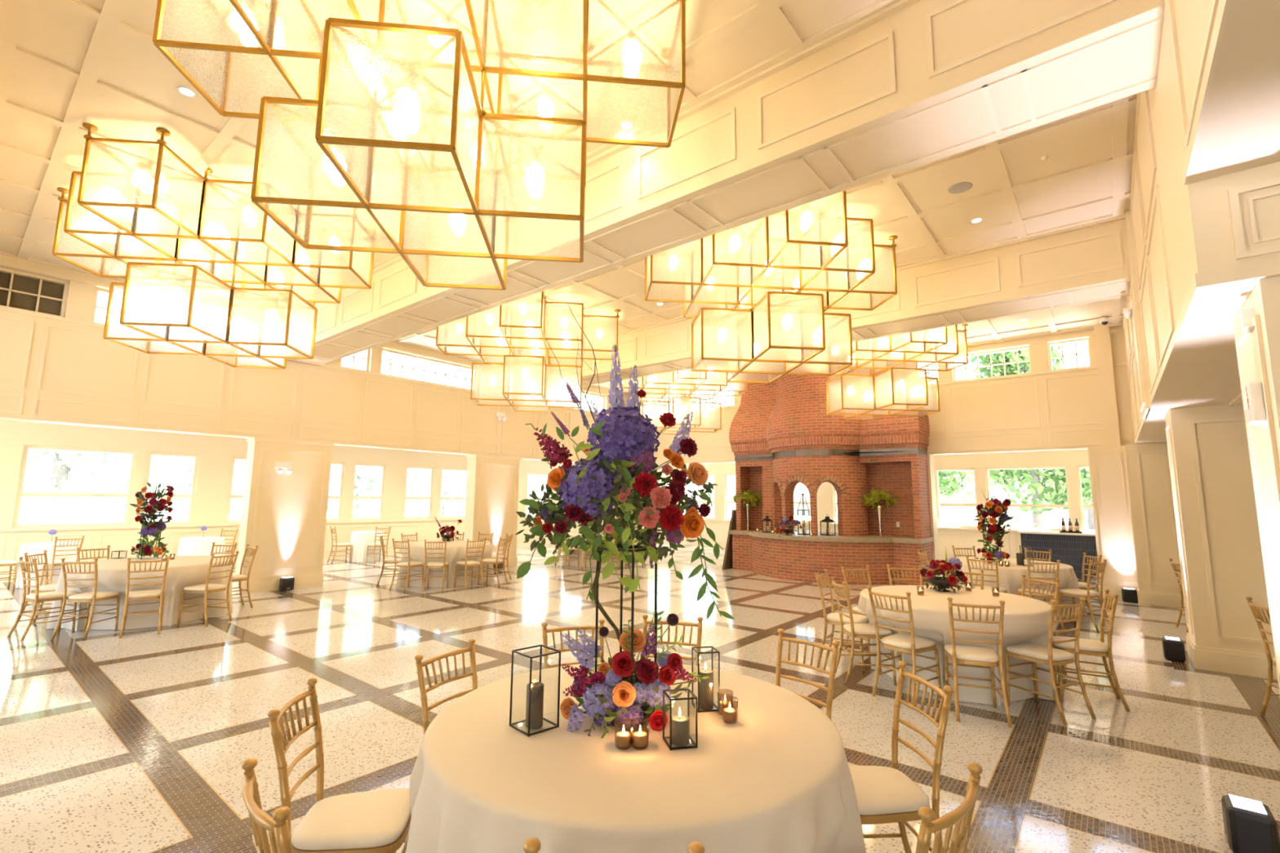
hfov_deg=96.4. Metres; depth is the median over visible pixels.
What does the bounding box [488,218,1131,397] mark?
beam
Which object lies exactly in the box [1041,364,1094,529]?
tree
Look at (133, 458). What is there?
window
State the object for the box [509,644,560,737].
glass lantern
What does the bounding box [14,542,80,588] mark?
tablecloth
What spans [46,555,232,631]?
tablecloth
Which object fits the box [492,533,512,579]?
chair
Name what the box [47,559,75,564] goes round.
cushion
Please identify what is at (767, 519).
lantern
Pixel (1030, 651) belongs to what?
cushion
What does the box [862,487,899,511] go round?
flower arrangement
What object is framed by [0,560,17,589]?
chair
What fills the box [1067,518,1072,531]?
wine bottle
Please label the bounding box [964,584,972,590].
votive holder
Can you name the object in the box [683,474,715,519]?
window
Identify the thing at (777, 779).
tablecloth
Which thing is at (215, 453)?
wall
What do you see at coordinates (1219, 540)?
pillar
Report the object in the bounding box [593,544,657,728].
stand
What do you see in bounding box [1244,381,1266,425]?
wall sconce
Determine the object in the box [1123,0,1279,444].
wall
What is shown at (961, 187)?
ceiling speaker
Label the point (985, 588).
cushion
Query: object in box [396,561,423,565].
cushion
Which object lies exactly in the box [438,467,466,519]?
window
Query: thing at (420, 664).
chair
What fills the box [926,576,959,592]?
footed bowl
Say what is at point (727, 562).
board
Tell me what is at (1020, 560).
pillar candle
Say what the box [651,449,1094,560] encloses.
wall
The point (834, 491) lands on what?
window
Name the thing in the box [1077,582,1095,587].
cushion
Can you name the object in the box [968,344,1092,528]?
tree
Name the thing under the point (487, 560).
cushion
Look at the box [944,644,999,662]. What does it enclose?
cushion
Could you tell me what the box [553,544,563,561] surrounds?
chair
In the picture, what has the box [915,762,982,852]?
chair
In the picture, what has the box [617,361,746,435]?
chandelier
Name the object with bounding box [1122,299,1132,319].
emergency light
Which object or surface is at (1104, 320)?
dome camera
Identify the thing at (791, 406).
hood
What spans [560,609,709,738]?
flower arrangement
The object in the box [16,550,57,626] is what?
chair
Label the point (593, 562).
tablecloth
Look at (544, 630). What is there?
chair
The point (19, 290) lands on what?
window
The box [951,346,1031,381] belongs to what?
window
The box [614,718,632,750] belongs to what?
votive holder
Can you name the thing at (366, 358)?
window
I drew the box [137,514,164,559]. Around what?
stand
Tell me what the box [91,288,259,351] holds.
window
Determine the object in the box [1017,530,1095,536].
countertop
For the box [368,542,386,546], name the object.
cushion
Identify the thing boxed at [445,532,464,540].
chair
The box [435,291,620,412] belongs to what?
chandelier
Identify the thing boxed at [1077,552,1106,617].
chair
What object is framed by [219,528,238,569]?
chair
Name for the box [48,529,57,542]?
bud vase
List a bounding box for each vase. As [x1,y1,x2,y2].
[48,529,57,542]
[200,525,207,537]
[744,503,750,530]
[875,505,883,536]
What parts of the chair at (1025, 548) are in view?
post, rail, cross rail, post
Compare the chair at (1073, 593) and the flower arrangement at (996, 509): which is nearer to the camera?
the chair at (1073, 593)
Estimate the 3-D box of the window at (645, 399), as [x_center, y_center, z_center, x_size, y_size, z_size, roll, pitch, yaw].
[0.714,-0.646,17.176,1.400,0.570,0.120,-5,-9,39]
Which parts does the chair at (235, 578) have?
seat frame, post, post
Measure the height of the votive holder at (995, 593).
0.086 m
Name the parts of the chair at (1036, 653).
leg, leg, seat frame, post, cross rail, cross rail, cross rail, rail, post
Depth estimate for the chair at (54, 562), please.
10.09 m
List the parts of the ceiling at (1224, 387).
moulding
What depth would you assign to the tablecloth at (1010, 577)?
8.06 m
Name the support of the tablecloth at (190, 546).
on the cafe table
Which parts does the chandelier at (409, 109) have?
hanging rod, globe bulb, globe bulb, hanging rod, hanging rod, globe bulb, hanging rod, hanging rod, globe bulb, globe bulb, hanging rod, hanging rod, hanging rod, hanging rod, hanging rod, globe bulb, hanging rod, globe bulb, hanging rod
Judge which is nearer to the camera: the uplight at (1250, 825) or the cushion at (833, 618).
the uplight at (1250, 825)
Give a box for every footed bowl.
[440,534,454,541]
[783,528,793,535]
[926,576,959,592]
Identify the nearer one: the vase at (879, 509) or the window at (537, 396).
the vase at (879, 509)
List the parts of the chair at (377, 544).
post, post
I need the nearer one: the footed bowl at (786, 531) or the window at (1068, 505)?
the footed bowl at (786, 531)
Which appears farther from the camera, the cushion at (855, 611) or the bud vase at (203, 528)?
the bud vase at (203, 528)
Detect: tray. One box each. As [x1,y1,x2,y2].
[141,514,164,516]
[616,544,639,548]
[981,524,1000,527]
[1059,530,1081,533]
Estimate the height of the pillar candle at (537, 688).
0.163 m
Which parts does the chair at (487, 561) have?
leg, seat frame, post, post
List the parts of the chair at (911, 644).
post, rail, cross rail, cross rail, cross rail, leg, seat frame, post, leg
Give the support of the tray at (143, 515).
on the stand at (142, 515)
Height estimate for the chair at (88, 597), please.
0.918 m
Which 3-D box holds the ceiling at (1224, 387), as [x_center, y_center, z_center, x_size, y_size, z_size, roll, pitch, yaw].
[8.022,-0.436,4.997,4.800,0.270,9.770,-5,-9,39]
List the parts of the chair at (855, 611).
post, rail, cross rail, cross rail, seat frame, post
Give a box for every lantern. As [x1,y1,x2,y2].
[111,551,127,559]
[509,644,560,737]
[662,688,697,750]
[691,646,719,712]
[761,513,772,533]
[797,493,810,534]
[819,514,835,535]
[1019,545,1033,566]
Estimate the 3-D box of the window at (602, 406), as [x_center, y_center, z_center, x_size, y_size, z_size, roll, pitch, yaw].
[-1.883,-0.761,16.473,0.120,0.570,2.370,-5,-9,39]
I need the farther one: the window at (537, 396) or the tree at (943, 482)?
the tree at (943, 482)
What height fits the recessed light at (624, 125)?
0.004 m
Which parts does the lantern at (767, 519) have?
frame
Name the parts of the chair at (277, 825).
post, rail, cross rail, post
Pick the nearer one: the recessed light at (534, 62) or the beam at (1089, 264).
the recessed light at (534, 62)
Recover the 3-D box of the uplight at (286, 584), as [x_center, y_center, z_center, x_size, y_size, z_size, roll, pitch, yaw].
[-6.284,2.797,10.175,0.175,0.224,0.200,-5,-9,39]
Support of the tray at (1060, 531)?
on the bar counter at (1068, 548)
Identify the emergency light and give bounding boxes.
[275,462,292,474]
[495,411,506,421]
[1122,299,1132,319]
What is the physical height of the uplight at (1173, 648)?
0.224 m
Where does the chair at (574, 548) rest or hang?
on the floor
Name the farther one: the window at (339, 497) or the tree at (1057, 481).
the tree at (1057, 481)
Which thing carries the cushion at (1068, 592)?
on the chair at (1073, 593)
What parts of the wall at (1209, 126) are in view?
moulding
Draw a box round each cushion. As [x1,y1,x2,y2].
[0,560,17,564]
[26,591,76,599]
[31,584,57,591]
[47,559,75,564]
[68,591,119,599]
[128,589,164,598]
[183,583,226,591]
[231,574,247,580]
[291,787,410,850]
[333,542,351,546]
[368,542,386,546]
[384,558,401,562]
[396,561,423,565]
[426,561,448,566]
[456,560,479,564]
[480,558,502,562]
[492,555,506,558]
[826,613,868,623]
[843,623,892,635]
[848,765,929,815]
[852,606,865,614]
[881,633,936,649]
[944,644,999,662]
[973,586,1006,592]
[1006,643,1073,661]
[1017,588,1054,595]
[1052,635,1107,652]
[1059,588,1099,595]
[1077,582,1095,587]
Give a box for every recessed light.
[176,86,196,97]
[528,51,545,65]
[619,120,634,129]
[970,217,982,223]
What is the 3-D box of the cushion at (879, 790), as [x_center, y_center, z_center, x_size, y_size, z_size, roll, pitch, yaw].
[0.984,1.522,2.420,0.384,0.045,0.362,1,-7,-4]
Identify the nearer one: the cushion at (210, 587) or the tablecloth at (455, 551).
the cushion at (210, 587)
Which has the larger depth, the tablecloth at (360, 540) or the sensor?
the tablecloth at (360, 540)
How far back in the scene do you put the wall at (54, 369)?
10.27 m
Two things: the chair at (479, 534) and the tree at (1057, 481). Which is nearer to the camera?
the chair at (479, 534)
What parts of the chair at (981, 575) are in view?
rail, cross rail, post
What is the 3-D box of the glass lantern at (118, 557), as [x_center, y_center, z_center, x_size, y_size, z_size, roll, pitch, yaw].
[-7.386,1.819,8.108,0.116,0.103,0.116,0,-7,5]
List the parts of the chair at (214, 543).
post, cross rail, rail, post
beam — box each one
[280,0,1164,364]
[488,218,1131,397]
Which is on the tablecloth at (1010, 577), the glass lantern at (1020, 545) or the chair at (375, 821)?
the glass lantern at (1020, 545)
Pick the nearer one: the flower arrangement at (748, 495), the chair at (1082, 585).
the chair at (1082, 585)
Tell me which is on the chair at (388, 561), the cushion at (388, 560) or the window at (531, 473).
the cushion at (388, 560)
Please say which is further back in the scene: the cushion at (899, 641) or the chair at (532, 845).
the cushion at (899, 641)
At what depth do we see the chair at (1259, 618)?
4.53 m
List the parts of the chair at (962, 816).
post, rail, cross rail, post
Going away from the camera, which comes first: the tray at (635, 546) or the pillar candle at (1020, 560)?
the tray at (635, 546)
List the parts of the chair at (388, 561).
post, post, seat frame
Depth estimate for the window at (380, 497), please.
16.33 m
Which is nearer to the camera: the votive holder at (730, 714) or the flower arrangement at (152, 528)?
the votive holder at (730, 714)
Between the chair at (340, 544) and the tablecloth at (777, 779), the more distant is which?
the chair at (340, 544)
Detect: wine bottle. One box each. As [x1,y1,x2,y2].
[1061,518,1066,531]
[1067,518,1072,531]
[1075,518,1079,531]
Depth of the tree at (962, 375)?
33.90 m
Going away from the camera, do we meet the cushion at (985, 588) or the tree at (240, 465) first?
the cushion at (985, 588)
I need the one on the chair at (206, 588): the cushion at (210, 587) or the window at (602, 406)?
the cushion at (210, 587)
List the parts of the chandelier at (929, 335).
hanging rod, hanging rod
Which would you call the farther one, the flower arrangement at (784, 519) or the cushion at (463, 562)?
the flower arrangement at (784, 519)
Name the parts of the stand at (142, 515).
post, post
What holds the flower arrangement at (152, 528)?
on the tablecloth at (183, 571)
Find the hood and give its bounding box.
[728,347,929,444]
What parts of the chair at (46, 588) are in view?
post, rail, post, seat frame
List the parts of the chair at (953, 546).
post, rail, cross rail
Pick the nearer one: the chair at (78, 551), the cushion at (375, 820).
the cushion at (375, 820)
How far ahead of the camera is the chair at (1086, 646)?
4.82 m
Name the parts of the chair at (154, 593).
post, leg, cross rail, seat frame, cross rail, cross rail, rail, leg, post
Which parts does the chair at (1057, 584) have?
post, cross rail, rail, post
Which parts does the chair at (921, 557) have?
post, post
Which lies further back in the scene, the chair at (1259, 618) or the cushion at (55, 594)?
the cushion at (55, 594)
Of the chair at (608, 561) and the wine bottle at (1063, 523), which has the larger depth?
the chair at (608, 561)
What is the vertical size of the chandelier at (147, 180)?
1.656 m
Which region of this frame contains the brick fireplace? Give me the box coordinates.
[728,347,933,585]
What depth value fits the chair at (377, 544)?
14.55 m
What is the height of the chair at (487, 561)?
0.918 m
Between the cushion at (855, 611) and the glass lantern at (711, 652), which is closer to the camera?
the glass lantern at (711, 652)
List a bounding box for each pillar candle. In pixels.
[525,681,543,728]
[671,707,689,746]
[699,662,713,709]
[1016,553,1024,565]
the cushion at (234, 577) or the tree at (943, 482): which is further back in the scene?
the tree at (943, 482)
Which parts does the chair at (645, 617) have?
post, cross rail, rail, cross rail, post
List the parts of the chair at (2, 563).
seat frame, leg, leg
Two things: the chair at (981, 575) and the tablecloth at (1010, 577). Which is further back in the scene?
the tablecloth at (1010, 577)
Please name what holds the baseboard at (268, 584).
attached to the wall at (54, 369)
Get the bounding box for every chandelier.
[52,122,376,368]
[152,0,686,289]
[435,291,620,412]
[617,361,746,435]
[644,190,897,383]
[794,324,968,420]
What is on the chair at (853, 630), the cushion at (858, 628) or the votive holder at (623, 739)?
the cushion at (858, 628)
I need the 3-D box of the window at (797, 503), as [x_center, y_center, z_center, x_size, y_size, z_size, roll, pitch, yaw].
[5.120,2.306,18.678,1.500,1.620,0.120,-5,-9,39]
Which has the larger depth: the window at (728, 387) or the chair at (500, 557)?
the window at (728, 387)
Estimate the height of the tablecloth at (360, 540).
0.746 m
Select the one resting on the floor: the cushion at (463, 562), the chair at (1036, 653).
the chair at (1036, 653)
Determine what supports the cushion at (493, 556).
on the chair at (500, 557)
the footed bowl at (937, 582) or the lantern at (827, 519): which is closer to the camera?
the footed bowl at (937, 582)
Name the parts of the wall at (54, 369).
moulding, pier panel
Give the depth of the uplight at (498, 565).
13.61 m
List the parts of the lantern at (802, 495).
frame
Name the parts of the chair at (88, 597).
post, rail, cross rail, cross rail, cross rail, leg, post, seat frame, leg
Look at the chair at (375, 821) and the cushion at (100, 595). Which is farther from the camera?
the cushion at (100, 595)
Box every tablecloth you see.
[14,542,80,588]
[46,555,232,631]
[177,537,225,555]
[348,531,384,562]
[395,540,494,588]
[405,662,866,852]
[561,533,631,568]
[857,585,1057,706]
[947,557,1088,623]
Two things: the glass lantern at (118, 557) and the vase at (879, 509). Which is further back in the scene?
the vase at (879, 509)
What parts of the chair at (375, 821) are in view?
post, rail, cross rail, cross rail, cross rail, post, seat frame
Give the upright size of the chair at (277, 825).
0.918 m
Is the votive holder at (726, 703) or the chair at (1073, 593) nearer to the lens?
the votive holder at (726, 703)
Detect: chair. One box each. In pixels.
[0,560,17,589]
[7,556,76,640]
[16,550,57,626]
[40,535,84,586]
[50,558,119,639]
[76,545,110,562]
[119,555,169,638]
[177,551,239,626]
[209,542,237,568]
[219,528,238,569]
[231,544,258,608]
[241,757,293,852]
[267,677,411,852]
[327,526,351,564]
[365,526,391,564]
[376,535,401,586]
[389,538,423,591]
[400,532,417,542]
[414,638,477,736]
[422,539,448,591]
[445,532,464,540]
[453,537,486,590]
[477,532,493,544]
[477,536,509,586]
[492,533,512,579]
[523,837,705,852]
[541,618,604,669]
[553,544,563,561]
[555,537,578,568]
[582,532,598,569]
[607,552,629,569]
[642,614,702,666]
[775,628,839,719]
[814,569,871,671]
[831,576,897,685]
[841,565,871,648]
[848,661,953,852]
[866,586,942,704]
[886,564,922,585]
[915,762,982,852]
[917,549,956,586]
[944,597,1012,728]
[945,569,983,590]
[951,545,976,558]
[965,555,1007,593]
[1004,597,1096,725]
[1017,559,1065,630]
[1021,574,1066,675]
[1024,547,1051,561]
[1052,588,1130,711]
[1058,559,1113,631]
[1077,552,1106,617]
[1168,558,1188,632]
[1245,596,1279,715]
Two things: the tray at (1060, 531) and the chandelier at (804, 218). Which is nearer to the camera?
the chandelier at (804, 218)
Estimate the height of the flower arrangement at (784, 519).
0.461 m
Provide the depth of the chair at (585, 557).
13.56 m
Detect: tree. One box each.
[18,448,163,524]
[118,455,245,521]
[327,464,424,518]
[407,468,466,516]
[918,373,967,499]
[919,362,1042,524]
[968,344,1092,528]
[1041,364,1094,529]
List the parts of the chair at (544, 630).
post, cross rail, rail, cross rail, post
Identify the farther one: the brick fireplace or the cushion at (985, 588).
the brick fireplace
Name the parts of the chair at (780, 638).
post, cross rail, cross rail, rail, cross rail, post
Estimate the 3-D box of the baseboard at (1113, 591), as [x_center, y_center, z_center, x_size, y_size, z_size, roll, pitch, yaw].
[8.521,2.949,10.162,0.560,0.200,0.545,-5,-9,39]
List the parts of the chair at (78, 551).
post, rail, cross rail, post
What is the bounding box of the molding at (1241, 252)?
[1227,161,1279,259]
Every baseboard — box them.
[231,555,517,594]
[1098,585,1137,599]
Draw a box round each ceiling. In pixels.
[0,0,1137,395]
[1160,346,1243,443]
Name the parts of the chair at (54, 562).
leg, post, seat frame, cross rail, cross rail, cross rail, rail, post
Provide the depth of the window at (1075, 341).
11.02 m
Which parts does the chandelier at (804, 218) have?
hanging rod, hanging rod, hanging rod, hanging rod, hanging rod, hanging rod, hanging rod, hanging rod, globe bulb, hanging rod, hanging rod, hanging rod, hanging rod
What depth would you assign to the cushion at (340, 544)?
14.47 m
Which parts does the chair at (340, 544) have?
post, post, seat frame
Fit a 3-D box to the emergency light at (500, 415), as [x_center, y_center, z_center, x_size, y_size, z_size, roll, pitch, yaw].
[-3.429,-0.254,14.156,0.127,0.219,0.260,-5,-9,39]
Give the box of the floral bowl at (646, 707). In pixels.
[608,702,654,727]
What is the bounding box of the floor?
[0,543,1279,852]
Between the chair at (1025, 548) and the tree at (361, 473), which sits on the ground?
the tree at (361, 473)
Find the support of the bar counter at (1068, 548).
on the floor
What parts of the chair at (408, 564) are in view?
post, rail, post, seat frame, leg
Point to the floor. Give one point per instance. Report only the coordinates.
(140, 741)
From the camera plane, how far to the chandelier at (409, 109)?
3.61 m
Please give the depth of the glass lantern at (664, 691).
2.10 m
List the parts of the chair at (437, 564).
post, leg, cross rail, seat frame, post, leg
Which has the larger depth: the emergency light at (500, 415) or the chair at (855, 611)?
the emergency light at (500, 415)
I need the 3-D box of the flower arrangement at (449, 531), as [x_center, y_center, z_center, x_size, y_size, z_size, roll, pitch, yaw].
[-4.010,2.165,11.955,0.495,0.565,0.460,-5,-9,39]
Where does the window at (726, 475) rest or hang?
in the wall at (948, 537)
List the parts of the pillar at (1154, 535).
baseboard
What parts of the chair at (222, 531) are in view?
post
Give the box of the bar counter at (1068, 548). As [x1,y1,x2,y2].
[1017,530,1099,580]
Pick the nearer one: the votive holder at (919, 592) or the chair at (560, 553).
the votive holder at (919, 592)
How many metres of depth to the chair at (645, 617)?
3.64 m
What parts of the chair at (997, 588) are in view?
post, rail, cross rail, cross rail, post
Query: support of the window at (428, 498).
in the wall at (215, 453)
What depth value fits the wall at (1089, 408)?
11.10 m
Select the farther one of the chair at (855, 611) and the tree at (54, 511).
the tree at (54, 511)
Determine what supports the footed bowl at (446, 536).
on the tablecloth at (455, 551)
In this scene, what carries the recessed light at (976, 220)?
in the ceiling at (65, 64)
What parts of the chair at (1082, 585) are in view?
post, seat frame, rail, post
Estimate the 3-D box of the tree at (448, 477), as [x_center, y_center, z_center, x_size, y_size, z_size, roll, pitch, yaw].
[-11.666,2.308,34.962,6.122,7.679,6.385,-5,-9,39]
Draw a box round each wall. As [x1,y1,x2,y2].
[0,253,626,578]
[0,419,591,582]
[624,324,1138,589]
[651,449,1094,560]
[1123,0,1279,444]
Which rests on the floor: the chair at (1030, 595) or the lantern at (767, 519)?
the chair at (1030, 595)
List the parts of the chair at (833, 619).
post, post, seat frame, leg, leg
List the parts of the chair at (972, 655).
leg, post, seat frame, cross rail, rail, cross rail, cross rail, leg, post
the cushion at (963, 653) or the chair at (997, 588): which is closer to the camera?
the cushion at (963, 653)
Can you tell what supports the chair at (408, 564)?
on the floor
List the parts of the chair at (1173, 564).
post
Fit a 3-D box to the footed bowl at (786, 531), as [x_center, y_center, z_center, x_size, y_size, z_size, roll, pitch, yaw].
[3.157,2.266,12.256,0.260,0.125,0.260,-5,-9,39]
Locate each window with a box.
[0,266,69,317]
[12,444,137,528]
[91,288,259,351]
[139,451,199,525]
[225,456,246,524]
[326,461,344,521]
[341,348,369,371]
[350,462,385,520]
[381,348,475,391]
[403,466,433,519]
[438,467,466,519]
[525,395,538,402]
[525,472,552,517]
[547,389,604,413]
[644,394,679,415]
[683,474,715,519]
[690,386,733,410]
[724,473,736,519]
[793,493,818,523]
[833,486,837,523]
[917,358,939,385]
[934,467,979,528]
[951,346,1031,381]
[985,465,1073,531]
[1048,337,1091,370]
[1075,465,1094,532]
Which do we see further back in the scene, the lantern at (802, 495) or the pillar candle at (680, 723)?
the lantern at (802, 495)
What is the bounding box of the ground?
[17,509,1088,529]
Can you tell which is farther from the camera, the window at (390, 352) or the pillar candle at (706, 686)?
the window at (390, 352)
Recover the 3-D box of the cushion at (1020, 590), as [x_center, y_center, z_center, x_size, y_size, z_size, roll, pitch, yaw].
[5.413,2.254,7.795,0.362,0.045,0.384,-1,-7,12]
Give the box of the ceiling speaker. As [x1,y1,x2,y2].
[947,182,972,193]
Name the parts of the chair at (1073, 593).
leg, leg, seat frame, post, rail, post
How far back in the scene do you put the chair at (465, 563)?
10.60 m
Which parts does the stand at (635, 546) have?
post, post, frame, post, post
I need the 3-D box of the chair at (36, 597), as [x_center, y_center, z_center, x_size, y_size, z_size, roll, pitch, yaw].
[-7.066,2.011,6.807,0.399,0.918,0.484,-3,-8,25]
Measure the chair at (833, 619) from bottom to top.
0.918 m
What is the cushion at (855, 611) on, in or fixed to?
on the chair at (855, 611)
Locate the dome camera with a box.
[1099,315,1109,324]
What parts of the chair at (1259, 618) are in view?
rail, cross rail, cross rail, cross rail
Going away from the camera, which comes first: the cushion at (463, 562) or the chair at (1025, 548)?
the chair at (1025, 548)
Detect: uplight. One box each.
[279,576,294,591]
[493,563,502,568]
[1121,587,1137,603]
[1161,636,1186,662]
[1221,794,1279,852]
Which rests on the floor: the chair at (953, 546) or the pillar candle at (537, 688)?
the chair at (953, 546)
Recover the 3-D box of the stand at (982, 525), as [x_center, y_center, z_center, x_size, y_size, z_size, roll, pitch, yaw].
[5.257,1.757,8.540,0.260,0.576,0.260,-5,-9,39]
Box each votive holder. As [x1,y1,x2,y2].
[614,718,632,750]
[631,720,648,750]
[717,691,733,715]
[721,695,737,724]
[916,585,924,594]
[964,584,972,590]
[991,588,999,596]
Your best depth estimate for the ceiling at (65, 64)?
5.45 m
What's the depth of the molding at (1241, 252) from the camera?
2.63 m
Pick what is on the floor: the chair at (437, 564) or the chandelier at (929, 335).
the chair at (437, 564)
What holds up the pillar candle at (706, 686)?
in the glass lantern at (711, 652)
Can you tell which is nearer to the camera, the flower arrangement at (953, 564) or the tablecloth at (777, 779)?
the tablecloth at (777, 779)
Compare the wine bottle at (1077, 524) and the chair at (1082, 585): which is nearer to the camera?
the chair at (1082, 585)
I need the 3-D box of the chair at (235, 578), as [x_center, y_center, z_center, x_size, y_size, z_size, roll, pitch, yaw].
[-6.040,2.240,8.507,0.399,0.918,0.484,-5,-9,37]
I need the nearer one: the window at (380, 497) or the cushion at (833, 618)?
the cushion at (833, 618)
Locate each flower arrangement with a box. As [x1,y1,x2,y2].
[128,472,174,557]
[435,517,462,541]
[515,303,734,640]
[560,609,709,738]
[730,488,762,508]
[773,515,801,537]
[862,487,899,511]
[919,548,968,592]
[973,492,1013,563]
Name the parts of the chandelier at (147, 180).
hanging rod, hanging rod, hanging rod, hanging rod, hanging rod, hanging rod, hanging rod, hanging rod, hanging rod, hanging rod, hanging rod, hanging rod, hanging rod, hanging rod, hanging rod, hanging rod, hanging rod, hanging rod, hanging rod, hanging rod, hanging rod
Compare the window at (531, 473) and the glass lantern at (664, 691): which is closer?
the glass lantern at (664, 691)
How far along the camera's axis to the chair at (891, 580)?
6.76 m
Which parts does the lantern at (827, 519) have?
frame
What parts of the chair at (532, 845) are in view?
post, post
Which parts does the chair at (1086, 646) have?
leg, leg, seat frame, post, rail, post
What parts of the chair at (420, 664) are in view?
post, rail, cross rail, cross rail, post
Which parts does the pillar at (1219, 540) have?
baseboard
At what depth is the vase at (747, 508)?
14.21 m
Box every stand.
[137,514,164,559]
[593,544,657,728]
[981,524,1001,563]
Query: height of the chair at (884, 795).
0.918 m
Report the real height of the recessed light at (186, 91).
0.004 m
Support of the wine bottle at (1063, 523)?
on the tray at (1060, 531)
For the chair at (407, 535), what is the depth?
12.05 m
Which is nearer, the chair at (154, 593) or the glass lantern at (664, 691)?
the glass lantern at (664, 691)
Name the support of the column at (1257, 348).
attached to the wall at (1209, 126)
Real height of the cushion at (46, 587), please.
0.045 m
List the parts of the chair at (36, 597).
post, rail, cross rail, post, seat frame, leg, leg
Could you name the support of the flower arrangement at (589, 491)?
on the stand at (635, 546)
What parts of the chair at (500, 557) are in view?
post, post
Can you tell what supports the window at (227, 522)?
in the wall at (215, 453)
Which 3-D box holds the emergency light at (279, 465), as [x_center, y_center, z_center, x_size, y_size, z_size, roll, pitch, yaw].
[-6.436,0.750,10.336,0.127,0.219,0.260,-5,-9,39]
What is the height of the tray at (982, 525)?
0.030 m
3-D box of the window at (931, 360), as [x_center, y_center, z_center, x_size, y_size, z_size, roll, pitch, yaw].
[5.986,-1.146,12.894,1.420,0.570,0.120,-5,-9,39]
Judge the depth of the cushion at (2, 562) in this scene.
9.99 m
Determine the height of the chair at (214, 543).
0.918 m
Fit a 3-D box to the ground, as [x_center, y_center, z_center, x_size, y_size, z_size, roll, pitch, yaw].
[-4.070,4.702,22.272,115.000,0.170,110.000,-5,-9,39]
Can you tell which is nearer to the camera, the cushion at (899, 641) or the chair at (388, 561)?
the cushion at (899, 641)
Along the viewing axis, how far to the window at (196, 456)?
13.00 m
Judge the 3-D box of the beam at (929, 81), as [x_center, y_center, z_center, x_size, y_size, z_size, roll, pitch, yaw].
[-1.706,-2.054,7.046,12.000,0.762,0.792,-5,-9,39]
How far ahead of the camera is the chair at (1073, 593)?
7.68 m
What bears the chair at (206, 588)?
on the floor
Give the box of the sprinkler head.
[1040,155,1048,160]
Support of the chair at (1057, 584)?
on the floor
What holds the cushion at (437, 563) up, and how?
on the chair at (437, 564)
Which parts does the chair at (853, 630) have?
post, rail, cross rail, cross rail, post, seat frame, leg, leg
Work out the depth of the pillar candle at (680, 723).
2.10 m
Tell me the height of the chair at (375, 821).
0.918 m
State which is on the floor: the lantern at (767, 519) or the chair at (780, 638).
the chair at (780, 638)
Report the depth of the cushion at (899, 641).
4.87 m
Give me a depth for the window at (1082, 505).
13.98 m
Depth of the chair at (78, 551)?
8.21 m
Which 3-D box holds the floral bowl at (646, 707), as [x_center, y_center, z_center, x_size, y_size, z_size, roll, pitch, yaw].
[-0.060,1.172,2.358,0.260,0.059,0.260,-5,-9,39]
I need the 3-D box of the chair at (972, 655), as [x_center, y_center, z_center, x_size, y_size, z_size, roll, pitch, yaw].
[2.657,1.816,4.561,0.399,0.918,0.484,-2,-8,19]
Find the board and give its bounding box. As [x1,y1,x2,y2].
[721,510,736,569]
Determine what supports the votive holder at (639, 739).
on the tablecloth at (777, 779)
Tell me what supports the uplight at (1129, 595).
on the floor
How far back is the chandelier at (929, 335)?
10.59 m
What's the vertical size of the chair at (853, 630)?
0.918 m
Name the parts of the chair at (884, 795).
seat frame, post, cross rail, cross rail, cross rail, rail, post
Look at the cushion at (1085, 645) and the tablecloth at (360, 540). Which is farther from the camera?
the tablecloth at (360, 540)
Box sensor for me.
[1239,307,1254,330]
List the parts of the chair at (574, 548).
post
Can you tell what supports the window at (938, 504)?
in the wall at (948, 537)
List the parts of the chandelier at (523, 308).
hanging rod, hanging rod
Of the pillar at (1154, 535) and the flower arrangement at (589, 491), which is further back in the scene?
the pillar at (1154, 535)
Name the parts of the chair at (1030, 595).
post, seat frame, cross rail, cross rail, rail, cross rail, post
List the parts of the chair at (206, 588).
leg, seat frame, post, cross rail, cross rail, cross rail, rail, post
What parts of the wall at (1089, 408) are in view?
moulding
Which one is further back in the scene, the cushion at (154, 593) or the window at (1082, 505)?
the window at (1082, 505)
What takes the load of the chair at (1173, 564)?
on the floor
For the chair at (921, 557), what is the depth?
8.86 m
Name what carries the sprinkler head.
attached to the ceiling at (65, 64)
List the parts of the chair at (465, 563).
leg, post, seat frame, leg, post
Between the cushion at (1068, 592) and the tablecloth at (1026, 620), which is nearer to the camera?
the tablecloth at (1026, 620)
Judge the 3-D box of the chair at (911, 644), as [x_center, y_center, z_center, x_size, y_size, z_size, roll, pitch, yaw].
[2.280,1.861,4.941,0.484,0.918,0.399,6,-9,-35]
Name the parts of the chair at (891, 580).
post, rail, cross rail, post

